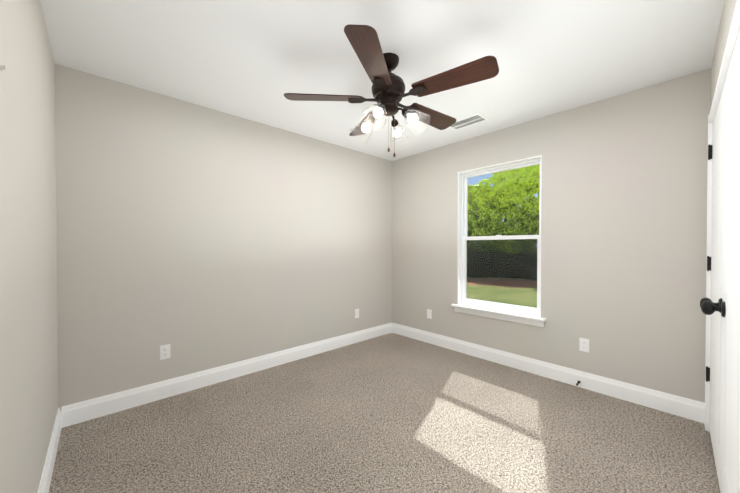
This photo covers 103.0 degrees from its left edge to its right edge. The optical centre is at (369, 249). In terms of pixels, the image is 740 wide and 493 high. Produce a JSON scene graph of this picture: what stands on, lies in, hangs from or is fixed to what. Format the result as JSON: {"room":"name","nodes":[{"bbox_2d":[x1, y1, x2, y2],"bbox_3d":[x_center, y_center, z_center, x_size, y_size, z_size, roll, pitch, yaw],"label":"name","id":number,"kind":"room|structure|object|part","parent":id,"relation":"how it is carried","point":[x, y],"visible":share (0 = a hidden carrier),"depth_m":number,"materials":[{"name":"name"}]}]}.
{"room":"empty bedroom","nodes":[
{"label":"empty bedroom","id":0,"kind":"room"},
{"bbox_2d":[0,0,57,492],"bbox_3d":[-0.819,-0.004,0.479,0.150,2.440,4.226,-1,1,-43],"label":"wall","id":1,"kind":"structure","parent":0,"point":[28,337],"depth_m":1.14,"materials":[{"name":"paint"}]},
{"bbox_2d":[0,65,5,70],"bbox_3d":[-1.000,-0.485,0.795,0.020,0.114,0.070,-1,1,-43],"label":"toggle light switch","id":2,"kind":"object","parent":1,"relation":"attached to","point":[2,67],"visible":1,"depth_m":0.80,"materials":[{"name":"white plastic"}]},
{"bbox_2d":[38,407,61,492],"bbox_3d":[-1.064,1.143,0.876,0.015,0.139,3.026,-1,1,-43],"label":"baseboard","id":3,"kind":"structure","parent":1,"relation":"attached to","point":[45,481],"depth_m":1.57,"materials":[{"name":"white wood"}]},
{"bbox_2d":[55,64,391,410],"bbox_3d":[-0.943,-0.029,3.141,3.283,2.440,0.150,-1,1,-43],"label":"wall","id":4,"kind":"structure","parent":0,"point":[197,238],"depth_m":2.52,"materials":[{"name":"paint"}]},
{"bbox_2d":[160,344,170,359],"bbox_3d":[-1.655,0.828,2.382,0.070,0.114,0.008,-1,1,-43],"label":"electrical outlet","id":5,"kind":"object","parent":4,"relation":"attached to","point":[165,351],"visible":1,"depth_m":2.38,"materials":[{"name":"white plastic"}]},
{"bbox_2d":[61,323,391,427],"bbox_3d":[-0.887,1.122,3.091,3.253,0.139,0.015,-1,1,-43],"label":"baseboard","id":6,"kind":"structure","parent":4,"relation":"attached to","point":[80,412],"depth_m":2.53,"materials":[{"name":"white wood"}]},
{"bbox_2d":[355,309,358,317],"bbox_3d":[-0.165,0.815,3.760,0.070,0.114,0.008,-1,1,-43],"label":"electrical outlet","id":7,"kind":"object","parent":4,"relation":"attached to","point":[356,313],"visible":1,"depth_m":3.76,"materials":[{"name":"white plastic"}]},
{"bbox_2d":[40,0,723,160],"bbox_3d":[0.441,-1.295,1.633,3.583,0.120,4.226,-1,1,-43],"label":"ceiling","id":8,"kind":"structure","parent":0,"point":[255,60],"depth_m":1.84,"materials":[{"name":"white paint"}]},
{"bbox_2d":[284,24,498,156],"bbox_3d":[0.157,-0.920,1.940,1.254,0.635,1.286,-1,1,-43],"label":"ceiling fan","id":9,"kind":"object","parent":8,"relation":"hanging from","point":[388,85],"visible":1,"depth_m":1.78,"materials":[{"name":"brown wood"}]},
{"bbox_3d":[-0.304,-0.980,1.901,0.480,0.006,0.156,0,14,-3],"label":"blade","id":10,"kind":"part","parent":9,"relation":"part of","materials":[{"name":"brown wood"}]},
{"bbox_3d":[-0.030,-0.984,2.318,0.156,0.006,0.480,-14,5,-20],"label":"blade","id":11,"kind":"part","parent":9,"relation":"part of","materials":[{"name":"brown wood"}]},
{"label":"blade","id":12,"kind":"part","parent":9,"relation":"part of","materials":[{"name":"brown wood"}]},
{"bbox_3d":[0.132,-1.040,1.927,0.501,0.396,0.516,0,1,-43],"label":"motor","id":13,"kind":"part","parent":9,"relation":"part of","materials":[{"name":"brown metal"}]},
{"bbox_3d":[0.120,-0.799,1.923,0.525,0.168,0.524,0,1,-43],"label":"shade glass","id":14,"kind":"part","parent":9,"relation":"part of","materials":[{"name":"glass"}]},
{"label":"blade","id":15,"kind":"part","parent":9,"relation":"part of","materials":[{"name":"brown wood"}]},
{"label":"blade","id":16,"kind":"part","parent":9,"relation":"part of","materials":[{"name":"brown wood"}]},
{"bbox_2d":[449,112,488,129],"bbox_3d":[0.939,-1.238,2.874,0.210,0.017,0.370,-1,1,-43],"label":"ceiling vent","id":17,"kind":"object","parent":8,"relation":"in","point":[470,120],"visible":1,"depth_m":2.83,"materials":[{"name":"white metal"}]},
{"bbox_2d":[49,333,719,492],"bbox_3d":[0.441,1.265,1.657,3.583,0.120,4.226,-1,1,-43],"label":"floor","id":18,"kind":"structure","parent":0,"point":[391,413],"depth_m":1.89,"materials":[{"name":"carpet"}]},
{"bbox_2d":[392,68,710,402],"bbox_3d":[1.701,-0.026,2.810,0.150,2.440,4.226,-1,1,-43],"label":"wall","id":19,"kind":"structure","parent":0,"point":[623,229],"depth_m":2.46,"materials":[{"name":"paint"}]},
{"bbox_2d":[427,309,431,318],"bbox_3d":[0.750,0.815,3.730,0.008,0.114,0.070,-1,1,-43],"label":"outlet","id":20,"kind":"object","parent":19,"relation":"attached to","point":[429,313],"visible":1,"depth_m":3.72,"materials":[{"name":"white plastic"}]},
{"bbox_2d":[451,304,545,326],"bbox_3d":[1.330,0.685,3.126,0.138,0.087,0.978,-1,1,-43],"label":"window sill","id":21,"kind":"structure","parent":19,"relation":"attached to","point":[524,318],"depth_m":3.06,"materials":[{"name":"white wood"}]},
{"bbox_2d":[457,155,541,317],"bbox_3d":[1.373,-0.127,3.158,0.142,1.538,0.882,-1,1,-43],"label":"window","id":22,"kind":"structure","parent":19,"relation":"in","point":[463,224],"depth_m":3.23,"materials":[{"name":"white plastic"}]},
{"bbox_2d":[467,239,536,307],"bbox_3d":[1.421,0.243,3.206,0.001,0.741,0.826,-1,1,-43],"label":"screen","id":23,"kind":"object","parent":22,"relation":"attached to","point":[526,272],"depth_m":3.19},
{"bbox_2d":[392,323,704,422],"bbox_3d":[1.315,1.121,3.117,0.015,0.139,2.966,-1,1,-43],"label":"baseboard","id":24,"kind":"structure","parent":19,"relation":"attached to","point":[687,408],"depth_m":2.59,"materials":[{"name":"white wood"}]},
{"bbox_2d":[579,338,588,352],"bbox_3d":[1.849,0.824,2.542,0.008,0.114,0.070,-1,1,-43],"label":"outlet","id":25,"kind":"object","parent":19,"relation":"attached to","point":[583,344],"visible":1,"depth_m":2.54,"materials":[{"name":"white plastic"}]},
{"bbox_2d":[711,0,736,105],"bbox_3d":[1.183,-0.008,0.844,3.384,2.440,0.174,-1,1,-43],"label":"wall","id":26,"kind":"structure","parent":0,"point":[728,10],"depth_m":1.53,"materials":[{"name":"paint"}]},
{"bbox_2d":[700,79,725,492],"bbox_3d":[1.956,0.185,1.680,0.759,2.009,0.109,-1,1,-43],"label":"closet door","id":27,"kind":"structure","parent":26,"relation":"in","point":[715,263],"depth_m":1.61,"materials":[{"name":"white wood"}]},
{"bbox_2d":[701,30,739,492],"bbox_3d":[1.401,0.190,1.157,0.760,2.009,0.120,-1,1,-43],"label":"closet door","id":28,"kind":"structure","parent":26,"relation":"in","point":[729,308],"depth_m":1.20,"materials":[{"name":"white wood"}]},
{"bbox_2d":[705,0,739,492],"bbox_3d":[1.720,0.163,1.372,1.638,2.089,0.158,-1,1,-43],"label":"trim","id":29,"kind":"structure","parent":26,"relation":"attached to","point":[732,39],"depth_m":1.93,"materials":[{"name":"white wood"}]},
{"label":"outside","id":30,"kind":"structure","parent":0,"visible":0},
{"bbox_2d":[467,164,539,307],"bbox_3d":[20.123,-3.369,31.997,66.557,9.892,100.000,-1,1,-43],"label":"garden","id":31,"kind":"object","parent":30,"point":[514,181],"depth_m":16.55,"materials":[{"name":"green plant"}]}
]}

